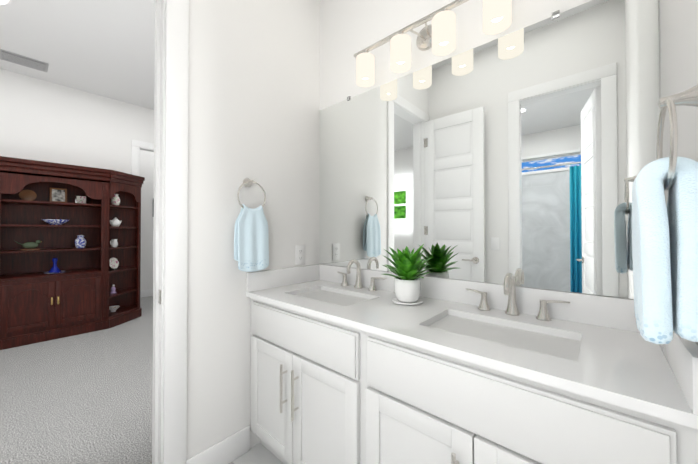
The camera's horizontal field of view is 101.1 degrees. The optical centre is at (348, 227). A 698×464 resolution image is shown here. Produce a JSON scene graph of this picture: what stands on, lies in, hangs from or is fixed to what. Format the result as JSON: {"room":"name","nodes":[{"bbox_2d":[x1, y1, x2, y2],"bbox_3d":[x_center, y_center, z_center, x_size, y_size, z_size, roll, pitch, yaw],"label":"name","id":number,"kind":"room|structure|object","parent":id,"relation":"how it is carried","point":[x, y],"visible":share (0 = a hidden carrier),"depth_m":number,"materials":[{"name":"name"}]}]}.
{"room":"bathroom","nodes":[
{"label":"bathroom","id":0,"kind":"room"},
{"bbox_2d":[0,296,152,463],"bbox_3d":[-2.642,1.192,2.623,4.555,0.050,6.110,0,-1,41],"label":"floor","id":1,"kind":"structure","parent":0,"point":[85,398],"depth_m":1.95,"materials":[{"name":"grey carpet"}]},
{"bbox_2d":[0,156,144,349],"bbox_3d":[-3.374,0.245,2.994,0.500,1.850,2.109,0,-1,41],"label":"bookcase","id":2,"kind":"object","parent":1,"relation":"on","point":[38,305],"visible":0.98,"depth_m":3.21,"materials":[{"name":"brown wood"}]},
{"bbox_2d":[14,240,41,249],"bbox_3d":[-3.371,0.178,3.026,0.070,0.111,0.211,0,-1,41],"label":"bird","id":3,"kind":"object","parent":2,"relation":"on","point":[30,245],"visible":1,"depth_m":3.02},
{"bbox_2d":[19,190,36,200],"bbox_3d":[-3.421,-0.343,3.062,0.057,0.132,0.128,0,-1,41],"label":"decorative plaque","id":4,"kind":"object","parent":2,"relation":"on","point":[30,195],"visible":0.81,"depth_m":3.06,"materials":[{"name":"brown wood"}]},
{"bbox_2d":[44,258,65,273],"bbox_3d":[-3.208,0.412,3.134,0.180,0.168,0.180,0,-1,41],"label":"decanter","id":5,"kind":"object","parent":2,"relation":"on","point":[54,269],"visible":1,"depth_m":3.12,"materials":[{"name":"blue glass"}]},
{"bbox_2d":[42,219,68,224],"bbox_3d":[-3.246,-0.061,3.185,0.224,0.060,0.224,0,-1,41],"label":"decorative bowl","id":6,"kind":"object","parent":2,"relation":"on","point":[55,221],"visible":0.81,"depth_m":3.13,"materials":[{"name":"blue ceramic"}]},
{"bbox_2d":[50,188,66,201],"bbox_3d":[-3.284,-0.363,3.248,0.044,0.174,0.140,0,-1,41],"label":"photo frame","id":7,"kind":"object","parent":2,"relation":"on","point":[58,194],"visible":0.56,"depth_m":3.24,"materials":[{"name":"brown wood"}]},
{"bbox_2d":[74,235,86,247],"bbox_3d":[-3.114,0.159,3.333,0.104,0.156,0.104,0,-1,41],"label":"ginger jar","id":8,"kind":"object","parent":2,"relation":"on","point":[80,241],"visible":1,"depth_m":3.31,"materials":[{"name":"blue ceramic"}]},
{"bbox_2d":[75,195,87,203],"bbox_3d":[-3.155,-0.329,3.387,0.030,0.109,0.110,0,-1,41],"label":"decorative frame","id":9,"kind":"object","parent":2,"relation":"on","point":[81,199],"visible":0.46,"depth_m":3.38,"materials":[{"name":"white ceramic"}]},
{"bbox_2d":[110,284,115,292],"bbox_3d":[-2.923,0.755,3.564,0.060,0.106,0.060,0,-1,41],"label":"decorative figurine","id":10,"kind":"object","parent":2,"relation":"on","point":[113,288],"visible":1,"depth_m":3.55,"materials":[{"name":"purple ceramic"}]},
{"bbox_2d":[110,239,117,246],"bbox_3d":[-2.916,0.190,3.563,0.074,0.098,0.083,0,-1,41],"label":"pitcher","id":11,"kind":"object","parent":2,"relation":"on","point":[114,243],"visible":1,"depth_m":3.54,"materials":[{"name":"white ceramic"}]},
{"bbox_2d":[109,305,119,311],"bbox_3d":[-2.933,1.011,3.576,0.132,0.062,0.132,0,-1,41],"label":"footed bowl","id":12,"kind":"object","parent":2,"relation":"on","point":[113,308],"visible":0.85,"depth_m":3.57,"materials":[{"name":"white ceramic"}]},
{"bbox_2d":[110,258,118,269],"bbox_3d":[-2.930,0.445,3.581,0.092,0.149,0.112,0,-1,41],"label":"decorative plate","id":13,"kind":"object","parent":2,"relation":"on","point":[114,263],"visible":0.98,"depth_m":3.58,"materials":[{"name":"white ceramic"}]},
{"bbox_2d":[111,194,119,204],"bbox_3d":[-2.913,-0.346,3.587,0.092,0.148,0.092,0,-1,41],"label":"floral vase","id":14,"kind":"object","parent":2,"relation":"on","point":[115,200],"visible":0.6,"depth_m":3.56,"materials":[{"name":"ceramic"}]},
{"bbox_2d":[110,217,121,226],"bbox_3d":[-2.913,-0.074,3.587,0.113,0.118,0.142,0,-1,41],"label":"teapot","id":15,"kind":"object","parent":2,"relation":"on","point":[115,222],"visible":0.9,"depth_m":3.56,"materials":[{"name":"white ceramic"}]},
{"bbox_2d":[0,69,153,173],"bbox_3d":[-3.599,-0.256,3.217,0.110,2.857,5.720,0,-1,41],"label":"wall","id":16,"kind":"structure","parent":0,"point":[43,120],"depth_m":3.42,"materials":[{"name":"white paint"}]},
{"bbox_2d":[131,139,153,175],"bbox_3d":[-2.669,-0.005,4.264,0.128,2.374,0.944,0,-1,41],"label":"door frame","id":17,"kind":"structure","parent":16,"relation":"attached to","point":[137,146],"depth_m":3.92,"materials":[{"name":"white wood"}]},
{"bbox_2d":[0,0,154,109],"bbox_3d":[-2.134,-1.747,1.944,6.250,0.100,5.720,0,-1,41],"label":"ceiling","id":18,"kind":"structure","parent":0,"point":[105,48],"depth_m":2.63,"materials":[{"name":"white paint"}]},
{"bbox_2d":[0,0,11,4],"bbox_3d":[-2.581,-1.655,2.003,0.300,0.080,0.300,0,-1,41],"label":"flush ceiling light","id":19,"kind":"object","parent":18,"relation":"attached to","point":[3,2],"visible":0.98,"depth_m":2.10,"materials":[{"name":"white"}]},
{"bbox_2d":[0,49,48,71],"bbox_3d":[-3.280,-1.680,2.904,0.240,0.012,0.330,0,-1,41],"label":"ceiling vent","id":20,"kind":"object","parent":18,"relation":"in","point":[23,60],"visible":1,"depth_m":2.89,"materials":[{"name":"silver metal"}]},
{"bbox_2d":[140,150,153,289],"bbox_3d":[-3.616,-0.241,4.895,0.110,2.857,4.000,0,-1,41],"label":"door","id":21,"kind":"structure","parent":0,"point":[147,198],"depth_m":4.95,"materials":[{"name":"white paint"}]},
{"bbox_2d":[140,289,152,297],"bbox_3d":[-3.570,1.125,4.843,0.013,0.125,3.800,0,-1,41],"label":"baseboard","id":22,"kind":"structure","parent":21,"relation":"attached to","point":[147,293],"depth_m":4.93,"materials":[{"name":"white wood"}]},
{"bbox_2d":[186,0,319,459],"bbox_3d":[-1.060,-0.277,0.987,0.110,2.857,5.720,0,-1,41],"label":"wall","id":23,"kind":"structure","parent":0,"point":[253,88],"depth_m":1.46,"materials":[{"name":"white paint"}]},
{"bbox_2d":[152,0,188,463],"bbox_3d":[-1.023,-0.035,1.026,0.142,2.374,0.778,0,-1,41],"label":"door frame","id":24,"kind":"structure","parent":23,"relation":"attached to","point":[169,388],"depth_m":1.23,"materials":[{"name":"white wood"}]},
{"bbox_2d":[186,426,249,463],"bbox_3d":[-0.619,1.093,1.382,0.013,0.125,0.307,0,-1,41],"label":"baseboard","id":25,"kind":"structure","parent":23,"relation":"attached to","point":[231,448],"depth_m":1.39,"materials":[{"name":"white wood"}]},
{"bbox_2d":[237,178,265,207],"bbox_3d":[-0.510,-0.169,1.481,0.060,0.182,0.160,0,-1,41],"label":"towel ring","id":26,"kind":"object","parent":23,"relation":"attached to","point":[247,182],"visible":0.92,"depth_m":1.48,"materials":[{"name":"silver metal"}]},
{"bbox_2d":[234,204,268,271],"bbox_3d":[-0.494,0.052,1.465,0.057,0.340,0.174,0,-1,41],"label":"hanging towel","id":27,"kind":"object","parent":26,"relation":"hanging from","point":[251,244],"visible":1,"depth_m":1.44,"materials":[{"name":"blue fabric"}]},
{"bbox_2d":[246,264,317,291],"bbox_3d":[-0.363,0.284,1.673,0.020,0.100,0.500,0,-1,41],"label":"backsplash","id":28,"kind":"structure","parent":23,"relation":"attached to","point":[274,278],"depth_m":1.62,"materials":[{"name":"white stone"}]},
{"bbox_2d":[295,245,304,263],"bbox_3d":[-0.298,0.164,1.759,0.007,0.116,0.072,0,-1,41],"label":"electrical outlet plate","id":29,"kind":"object","parent":23,"relation":"attached to","point":[299,254],"visible":1,"depth_m":1.75,"materials":[{"name":"white plastic"}]},
{"bbox_2d":[229,443,283,463],"bbox_3d":[-0.852,1.167,-0.074,1.695,0.050,4.020,0,-1,41],"label":"floor","id":30,"kind":"structure","parent":0,"point":[259,453],"depth_m":1.45,"materials":[{"name":"white tile"}]},
{"bbox_2d":[246,288,697,463],"bbox_3d":[0.199,0.754,1.168,1.526,0.800,0.548,0,-1,41],"label":"bathroom vanity","id":31,"kind":"object","parent":30,"relation":"on","point":[447,371],"depth_m":0.88,"materials":[{"name":"white paint"}]},
{"bbox_2d":[246,280,697,419],"bbox_3d":[0.209,0.348,1.183,1.526,0.036,0.518,0,-1,41],"label":"countertop","id":32,"kind":"structure","parent":31,"relation":"on","point":[618,363],"depth_m":0.83,"materials":[{"name":"white stone"}]},
{"bbox_2d":[337,259,386,290],"bbox_3d":[0.031,0.252,1.572,0.352,0.162,0.121,0,-1,41],"label":"faucet","id":33,"kind":"object","parent":32,"relation":"on","point":[359,285],"visible":1,"depth_m":1.58,"materials":[{"name":"silver metal"}]},
{"bbox_2d":[381,244,432,304],"bbox_3d":[0.257,0.201,1.279,0.223,0.258,0.232,0,-1,41],"label":"potted plant","id":34,"kind":"object","parent":32,"relation":"on","point":[407,270],"visible":1,"depth_m":1.23,"materials":[{"name":"green plant"}]},
{"bbox_2d":[466,273,569,320],"bbox_3d":[0.601,0.247,1.072,0.352,0.162,0.121,0,-1,41],"label":"faucet","id":35,"kind":"object","parent":32,"relation":"on","point":[510,292],"visible":1,"depth_m":1.08,"materials":[{"name":"silver metal"}]},
{"bbox_2d":[318,264,639,331],"bbox_3d":[0.374,0.282,1.371,1.526,0.100,0.018,0,-1,41],"label":"backsplash","id":36,"kind":"structure","parent":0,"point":[611,312],"depth_m":1.10,"materials":[{"name":"white stone"}]},
{"bbox_2d":[320,0,660,298],"bbox_3d":[0.418,-0.273,1.426,1.750,2.857,0.110,0,-1,41],"label":"wall","id":37,"kind":"structure","parent":0,"point":[349,29],"depth_m":1.56,"materials":[{"name":"white paint"}]},
{"bbox_2d":[354,0,511,86],"bbox_3d":[0.342,-0.867,1.315,0.770,0.219,0.162,0,-1,41],"label":"sconce","id":38,"kind":"object","parent":37,"relation":"attached to","point":[438,35],"visible":1,"depth_m":1.26,"materials":[{"name":"white glass"}]},
{"bbox_2d":[319,0,658,298],"bbox_3d":[0.378,-0.279,1.381,1.522,1.018,0.008,0,-1,41],"label":"mirror","id":39,"kind":"object","parent":37,"relation":"attached to","point":[525,156],"visible":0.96,"depth_m":1.14,"materials":[{"name":"clear glass"}]},
{"bbox_2d":[660,0,697,344],"bbox_3d":[-0.293,-0.292,-0.625,0.110,2.857,3.910,0,-1,41],"label":"wall","id":40,"kind":"structure","parent":0,"point":[679,45],"depth_m":0.66,"materials":[{"name":"white paint"}]},
{"bbox_2d":[656,85,697,190],"bbox_3d":[0.581,-0.158,0.499,0.060,0.182,0.160,0,-1,41],"label":"towel ring","id":41,"kind":"object","parent":40,"relation":"attached to","point":[688,97],"visible":0.85,"depth_m":0.48,"materials":[{"name":"silver metal"}]},
{"bbox_2d":[632,156,697,343],"bbox_3d":[0.565,0.040,0.511,0.084,0.321,0.159,0,-1,41],"label":"hanging towel","id":42,"kind":"object","parent":41,"relation":"hanging from","point":[665,258],"visible":0.96,"depth_m":0.47,"materials":[{"name":"fabric"}]},
{"bbox_2d":[658,331,697,415],"bbox_3d":[0.769,0.275,0.680,0.020,0.100,0.500,0,-1,41],"label":"backsplash","id":43,"kind":"structure","parent":40,"relation":"attached to","point":[680,355],"depth_m":0.55,"materials":[{"name":"white stone"}]}
]}

